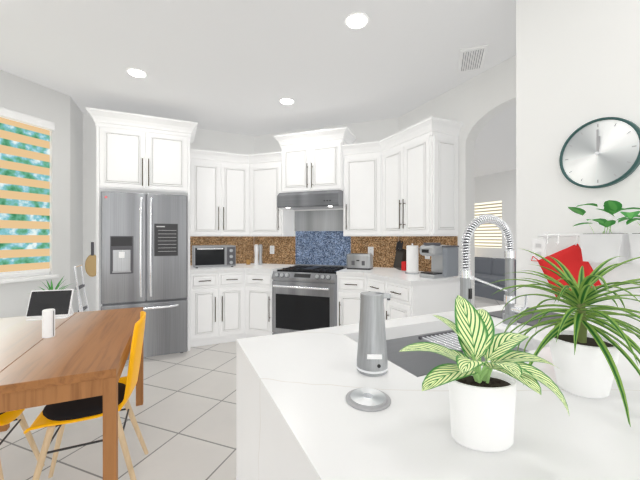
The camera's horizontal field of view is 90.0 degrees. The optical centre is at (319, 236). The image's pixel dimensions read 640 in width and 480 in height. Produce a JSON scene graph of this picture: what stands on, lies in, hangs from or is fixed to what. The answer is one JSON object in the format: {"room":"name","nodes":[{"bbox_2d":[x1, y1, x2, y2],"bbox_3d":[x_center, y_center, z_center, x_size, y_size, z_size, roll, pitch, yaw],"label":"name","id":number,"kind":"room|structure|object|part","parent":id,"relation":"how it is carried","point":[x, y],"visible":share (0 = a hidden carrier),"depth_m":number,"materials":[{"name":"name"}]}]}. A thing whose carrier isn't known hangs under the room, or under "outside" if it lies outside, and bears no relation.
{"room":"kitchen","nodes":[
{"label":"kitchen","id":0,"kind":"room"},
{"bbox_2d":[0,69,69,317],"bbox_3d":[-3.277,-0.080,1.644,0.120,2.760,3.613,0,0,21],"label":"wall","id":1,"kind":"structure","parent":0,"point":[18,94],"depth_m":3.16,"materials":[{"name":"white paint"}]},
{"bbox_2d":[0,107,54,275],"bbox_3d":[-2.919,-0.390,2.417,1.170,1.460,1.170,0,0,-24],"label":"window blind","id":2,"kind":"object","parent":1,"relation":"attached to","point":[24,139],"depth_m":2.96,"materials":[{"name":"beige fabric"}]},
{"bbox_2d":[0,272,58,283],"bbox_3d":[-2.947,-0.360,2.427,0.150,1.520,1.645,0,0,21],"label":"window sill","id":3,"kind":"structure","parent":1,"relation":"in","point":[44,276],"depth_m":2.96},
{"bbox_3d":[-2.933,-0.360,2.422,1.248,1.520,1.248,0,0,-25],"label":"frame","id":4,"kind":"part","parent":3,"relation":"part of","materials":[{"name":"white paint"}]},
{"bbox_2d":[70,96,82,311],"bbox_3d":[-2.773,-0.080,3.577,0.120,2.760,0.630,0,0,-24],"label":"wall","id":5,"kind":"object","parent":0,"point":[76,115],"depth_m":3.53,"materials":[{"name":"white paint"}]},
{"bbox_2d":[83,113,253,311],"bbox_3d":[-1.901,-0.080,4.255,2.270,2.760,0.120,0,0,-24],"label":"wall","id":6,"kind":"structure","parent":0,"point":[211,140],"depth_m":3.82,"materials":[{"name":"white paint"}]},
{"bbox_2d":[85,242,95,276],"bbox_3d":[-2.709,0.268,3.810,0.150,0.415,0.012,0,0,-24],"label":"cutting board","id":7,"kind":"object","parent":6,"relation":"attached to","point":[90,263],"visible":0.84,"depth_m":3.80,"materials":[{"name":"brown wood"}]},
{"bbox_2d":[190,236,253,264],"bbox_3d":[-1.350,0.185,4.436,0.870,0.386,0.004,0,0,-24],"label":"backsplash","id":8,"kind":"structure","parent":6,"relation":"attached to","point":[244,245],"depth_m":4.51,"materials":[{"name":"brown tile"}]},
{"bbox_2d":[126,12,369,104],"bbox_3d":[-0.593,-1.454,-0.122,3.590,0.010,6.440,0,0,-24],"label":"recessed light","id":9,"kind":"object","parent":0,"point":[355,20],"depth_m":2.20,"materials":[{"name":"white"}]},
{"bbox_2d":[0,0,515,176],"bbox_3d":[0.743,-1.510,1.987,16.000,0.100,16.000,0,0,-24],"label":"ceiling","id":10,"kind":"structure","parent":0,"point":[218,65],"depth_m":2.59,"materials":[{"name":"white paint"}]},
{"bbox_2d":[457,44,488,72],"bbox_3d":[1.245,-1.450,2.622,0.200,0.018,0.360,0,0,21],"label":"ceiling vent","id":11,"kind":"object","parent":10,"relation":"in","point":[473,58],"depth_m":2.59,"materials":[{"name":"white metal"}]},
{"bbox_2d":[0,296,515,479],"bbox_3d":[-1.201,1.350,2.698,24.000,0.100,24.000,0,0,21],"label":"floor","id":12,"kind":"structure","parent":0,"point":[186,418],"depth_m":2.14,"materials":[{"name":"tile"}]},
{"bbox_2d":[0,409,44,479],"bbox_3d":[-1.699,0.861,1.534,0.479,0.883,0.433,0,0,-24],"label":"chair","id":13,"kind":"object","parent":12,"relation":"on","point":[6,418],"visible":0.36,"depth_m":1.62,"materials":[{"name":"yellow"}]},
{"bbox_2d":[41,278,69,289],"bbox_3d":[-2.449,0.831,2.929,0.382,0.940,0.360,0,0,-24],"label":"plant","id":14,"kind":"object","parent":12,"relation":"on","point":[58,285],"visible":0.18,"depth_m":2.98,"materials":[{"name":"green plant"}]},
{"bbox_2d":[0,307,142,479],"bbox_3d":[-1.508,0.925,1.753,0.850,0.750,1.300,0,0,-24],"label":"dining table","id":15,"kind":"object","parent":12,"relation":"on","point":[88,352],"visible":0.88,"depth_m":1.44,"materials":[{"name":"brown wood"}]},
{"bbox_2d":[42,309,54,337],"bbox_3d":[-1.492,0.474,1.760,0.056,0.150,0.055,0,0,5],"label":"cylinder","id":16,"kind":"object","parent":15,"relation":"on","point":[48,315],"visible":1,"depth_m":1.74,"materials":[{"name":"white plastic"}]},
{"bbox_2d":[25,289,73,320],"bbox_3d":[-1.838,0.457,2.195,0.245,0.185,0.139,0,0,-16],"label":"tablet stand","id":17,"kind":"object","parent":15,"relation":"on","point":[59,300],"visible":0.95,"depth_m":2.17,"materials":[{"name":"white plastic"}]},
{"bbox_2d":[74,264,89,311],"bbox_3d":[-2.590,0.805,3.545,0.170,0.992,0.282,0,0,-24],"label":"step ladder","id":18,"kind":"object","parent":12,"relation":"on","point":[81,308],"visible":0.59,"depth_m":3.48,"materials":[{"name":"silver metal"}]},
{"bbox_2d":[23,311,147,479],"bbox_3d":[-1.167,0.861,1.644,0.479,0.883,0.433,0,0,-24],"label":"chair","id":19,"kind":"object","parent":12,"relation":"on","point":[52,416],"visible":0.73,"depth_m":1.56,"materials":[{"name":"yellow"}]},
{"bbox_2d":[86,107,197,350],"bbox_3d":[-2.014,0.000,3.741,1.047,2.600,0.715,0,0,-24],"label":"surround","id":20,"kind":"object","parent":12,"relation":"on","point":[136,153],"visible":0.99,"depth_m":3.45,"materials":[{"name":"white wood"}]},
{"bbox_2d":[101,191,187,359],"bbox_3d":[-1.955,0.422,3.652,0.794,1.754,0.872,0,0,-24],"label":"refrigerator","id":21,"kind":"object","parent":12,"relation":"on","point":[144,237],"visible":0.88,"depth_m":3.32,"materials":[{"name":"grey metal"}]},
{"bbox_2d":[272,264,346,334],"bbox_3d":[-0.100,0.829,3.902,0.774,0.922,0.726,0,0,20],"label":"range oven","id":22,"kind":"object","parent":12,"relation":"on","point":[304,296],"visible":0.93,"depth_m":3.63,"materials":[{"name":"silver metal"}]},
{"bbox_2d":[190,263,459,346],"bbox_3d":[-0.152,0.840,3.748,3.343,0.920,1.122,0,0,22],"label":"base cabinet","id":23,"kind":"object","parent":12,"relation":"on","point":[228,303],"visible":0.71,"depth_m":3.74,"materials":[{"name":"white wood"}]},
{"bbox_2d":[192,245,235,267],"bbox_3d":[-1.357,0.243,4.087,0.500,0.272,0.398,0,0,-24],"label":"toaster oven","id":24,"kind":"object","parent":23,"relation":"on","point":[202,255],"visible":1,"depth_m":3.93,"materials":[{"name":"silver metal"}]},
{"bbox_2d":[246,244,261,264],"bbox_3d":[-0.906,0.240,4.413,0.228,0.278,0.075,0,0,2],"label":"grinders","id":25,"kind":"object","parent":23,"relation":"on","point":[257,248],"visible":1,"depth_m":4.39,"materials":[{"name":"white plastic"}]},
{"bbox_2d":[347,253,372,269],"bbox_3d":[0.466,0.286,3.759,0.290,0.182,0.192,0,0,21],"label":"toaster","id":26,"kind":"object","parent":23,"relation":"on","point":[357,261],"visible":1,"depth_m":3.69,"materials":[{"name":"metal"}]},
{"bbox_2d":[393,240,405,270],"bbox_3d":[0.933,0.207,3.573,0.190,0.338,0.150,0,0,-44],"label":"knife block","id":27,"kind":"object","parent":23,"relation":"on","point":[400,256],"visible":0.98,"depth_m":3.54,"materials":[{"name":"grey"}]},
{"bbox_2d":[405,244,419,273],"bbox_3d":[0.960,0.224,3.325,0.150,0.311,0.150,0,0,-24],"label":"paper towel","id":28,"kind":"object","parent":23,"relation":"on","point":[411,250],"visible":0.98,"depth_m":3.28,"materials":[{"name":"paper"}]},
{"bbox_2d":[419,243,458,278],"bbox_3d":[1.107,0.216,2.987,0.320,0.325,0.224,0,0,-33],"label":"coffee maker","id":29,"kind":"object","parent":23,"relation":"on","point":[444,258],"visible":1,"depth_m":2.92,"materials":[{"name":"grey metal"}]},
{"bbox_2d":[236,214,639,479],"bbox_3d":[0.614,0.604,1.011,1.536,1.393,1.090,0,0,-24],"label":"kitchen island","id":30,"kind":"object","parent":12,"relation":"on","point":[295,420],"visible":0.8,"depth_m":0.72,"materials":[{"name":"stone"}]},
{"bbox_2d":[346,388,390,411],"bbox_3d":[0.112,0.374,0.746,0.104,0.010,0.104,0,0,-24],"label":"pop-up outlet","id":31,"kind":"object","parent":30,"relation":"on","point":[363,399],"visible":1,"depth_m":0.73,"materials":[{"name":"silver metal"}]},
{"bbox_2d":[356,291,391,376],"bbox_3d":[0.152,0.270,0.908,0.097,0.219,0.088,0,0,0],"label":"soap dispenser","id":32,"kind":"object","parent":30,"relation":"on","point":[372,360],"visible":1,"depth_m":0.88,"materials":[{"name":"metal"}]},
{"bbox_2d":[386,330,527,376],"bbox_3d":[0.459,0.526,1.187,0.644,0.192,0.444,0,0,-25],"label":"sink basin","id":33,"kind":"object","parent":30,"relation":"in","point":[418,363],"depth_m":1.39,"materials":[{"name":"metal"}]},
{"bbox_2d":[399,295,568,451],"bbox_3d":[0.296,0.249,0.589,0.294,0.260,0.188,0,0,0],"label":"plant","id":34,"kind":"object","parent":30,"relation":"on","point":[482,401],"visible":1,"depth_m":0.57,"materials":[{"name":"green plant"}]},
{"bbox_2d":[460,214,527,327],"bbox_3d":[0.705,0.143,1.283,0.314,0.472,0.122,0,0,-25],"label":"faucet","id":35,"kind":"object","parent":30,"relation":"on","point":[466,277],"depth_m":1.32,"materials":[{"name":"silver metal"}]},
{"bbox_2d":[488,307,562,325],"bbox_3d":[1.002,0.376,1.528,0.330,0.006,0.250,0,0,-24],"label":"drying mat","id":36,"kind":"object","parent":30,"relation":"on","point":[498,314],"visible":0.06,"depth_m":1.50,"materials":[{"name":"grey"}]},
{"bbox_2d":[485,248,639,426],"bbox_3d":[0.649,0.206,0.788,0.488,0.346,0.440,0,0,-24],"label":"dracaena plant","id":37,"kind":"object","parent":30,"relation":"on","point":[587,362],"visible":0.99,"depth_m":0.76,"materials":[{"name":"green plant"}]},
{"bbox_2d":[475,257,515,303],"bbox_3d":[3.664,0.874,6.560,0.910,0.852,1.900,0,0,-24],"label":"sofa","id":38,"kind":"object","parent":12,"relation":"on","point":[490,270],"visible":0.38,"depth_m":6.54,"materials":[{"name":"grey fabric"}]},
{"bbox_2d":[254,210,397,267],"bbox_3d":[0.002,0.073,4.261,2.032,0.855,0.022,0,0,21],"label":"backsplash","id":39,"kind":"structure","parent":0,"point":[318,239],"depth_m":4.25,"materials":[{"name":"brown tile"}]},
{"bbox_2d":[254,117,398,267],"bbox_3d":[0.024,-0.080,4.320,2.280,2.760,0.120,0,0,21],"label":"wall","id":40,"kind":"structure","parent":0,"point":[376,130],"depth_m":4.09,"materials":[{"name":"white paint"}]},
{"bbox_2d":[270,246,273,253],"bbox_3d":[-0.675,0.180,4.506,0.070,0.115,0.008,0,0,21],"label":"outlet","id":41,"kind":"object","parent":40,"relation":"attached to","point":[271,247],"visible":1,"depth_m":4.50,"materials":[{"name":"white plastic"}]},
{"bbox_2d":[190,116,462,235],"bbox_3d":[-0.124,-0.640,3.825,3.340,1.260,0.950,0,0,22],"label":"upper cabinet","id":42,"kind":"object","parent":40,"relation":"attached to","point":[405,182],"visible":1,"depth_m":3.76,"materials":[{"name":"white wood"}]},
{"bbox_2d":[277,190,342,209],"bbox_3d":[-0.073,-0.454,4.017,0.788,0.193,0.493,0,0,21],"label":"range hood","id":43,"kind":"object","parent":42,"relation":"attached to","point":[324,199],"visible":0.98,"depth_m":3.80,"materials":[{"name":"metal"}]},
{"bbox_2d":[368,247,373,255],"bbox_3d":[0.636,0.180,4.016,0.070,0.115,0.008,0,0,21],"label":"outlet","id":44,"kind":"object","parent":40,"relation":"attached to","point":[370,249],"visible":0.78,"depth_m":4.01,"materials":[{"name":"white plastic"}]},
{"bbox_2d":[399,55,515,307],"bbox_3d":[1.423,-0.080,3.032,0.120,2.760,2.218,0,0,-24],"label":"wall","id":45,"kind":"structure","parent":0,"point":[474,102],"depth_m":3.02,"materials":[{"name":"white paint"}]},
{"bbox_2d":[398,236,457,271],"bbox_3d":[1.142,0.185,3.496,0.004,0.386,0.892,0,0,-24],"label":"backsplash","id":46,"kind":"structure","parent":45,"relation":"attached to","point":[424,264],"depth_m":3.49,"materials":[{"name":"brown tile"}]},
{"bbox_2d":[475,169,515,258],"bbox_3d":[4.907,-0.080,5.533,0.120,2.760,8.240,0,0,-24],"label":"wall","id":47,"kind":"structure","parent":0,"point":[501,186],"depth_m":7.22,"materials":[{"name":"white paint"}]},
{"bbox_2d":[475,201,501,247],"bbox_3d":[3.922,-0.285,7.612,0.050,1.070,0.900,0,0,-24],"label":"window blind","id":48,"kind":"object","parent":47,"relation":"attached to","point":[487,235],"visible":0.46,"depth_m":7.52,"materials":[{"name":"white fabric"}]},
{"bbox_2d":[516,0,639,328],"bbox_3d":[2.298,-0.080,-0.678,0.120,2.760,5.500,0,0,-24],"label":"wall","id":49,"kind":"structure","parent":0,"point":[578,61],"depth_m":1.56,"materials":[{"name":"white paint"}]},
{"bbox_2d":[532,239,545,260],"bbox_3d":[1.151,0.068,1.684,0.008,0.115,0.070,0,0,-24],"label":"outlet","id":50,"kind":"object","parent":49,"relation":"attached to","point":[538,245],"visible":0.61,"depth_m":1.68,"materials":[{"name":"white plastic"}]},
{"bbox_2d":[531,200,639,296],"bbox_3d":[1.172,0.078,1.342,0.252,0.444,0.667,0,0,-24],"label":"rail","id":51,"kind":"object","parent":49,"relation":"attached to","point":[603,246],"visible":0.91,"depth_m":1.37,"materials":[{"name":"white"}]},
{"bbox_2d":[559,117,639,188],"bbox_3d":[1.251,-0.375,1.438,0.028,0.310,0.310,0,0,-24],"label":"wall clock","id":52,"kind":"object","parent":49,"relation":"attached to","point":[603,152],"visible":1,"depth_m":1.42,"materials":[{"name":"teal"}]}
]}

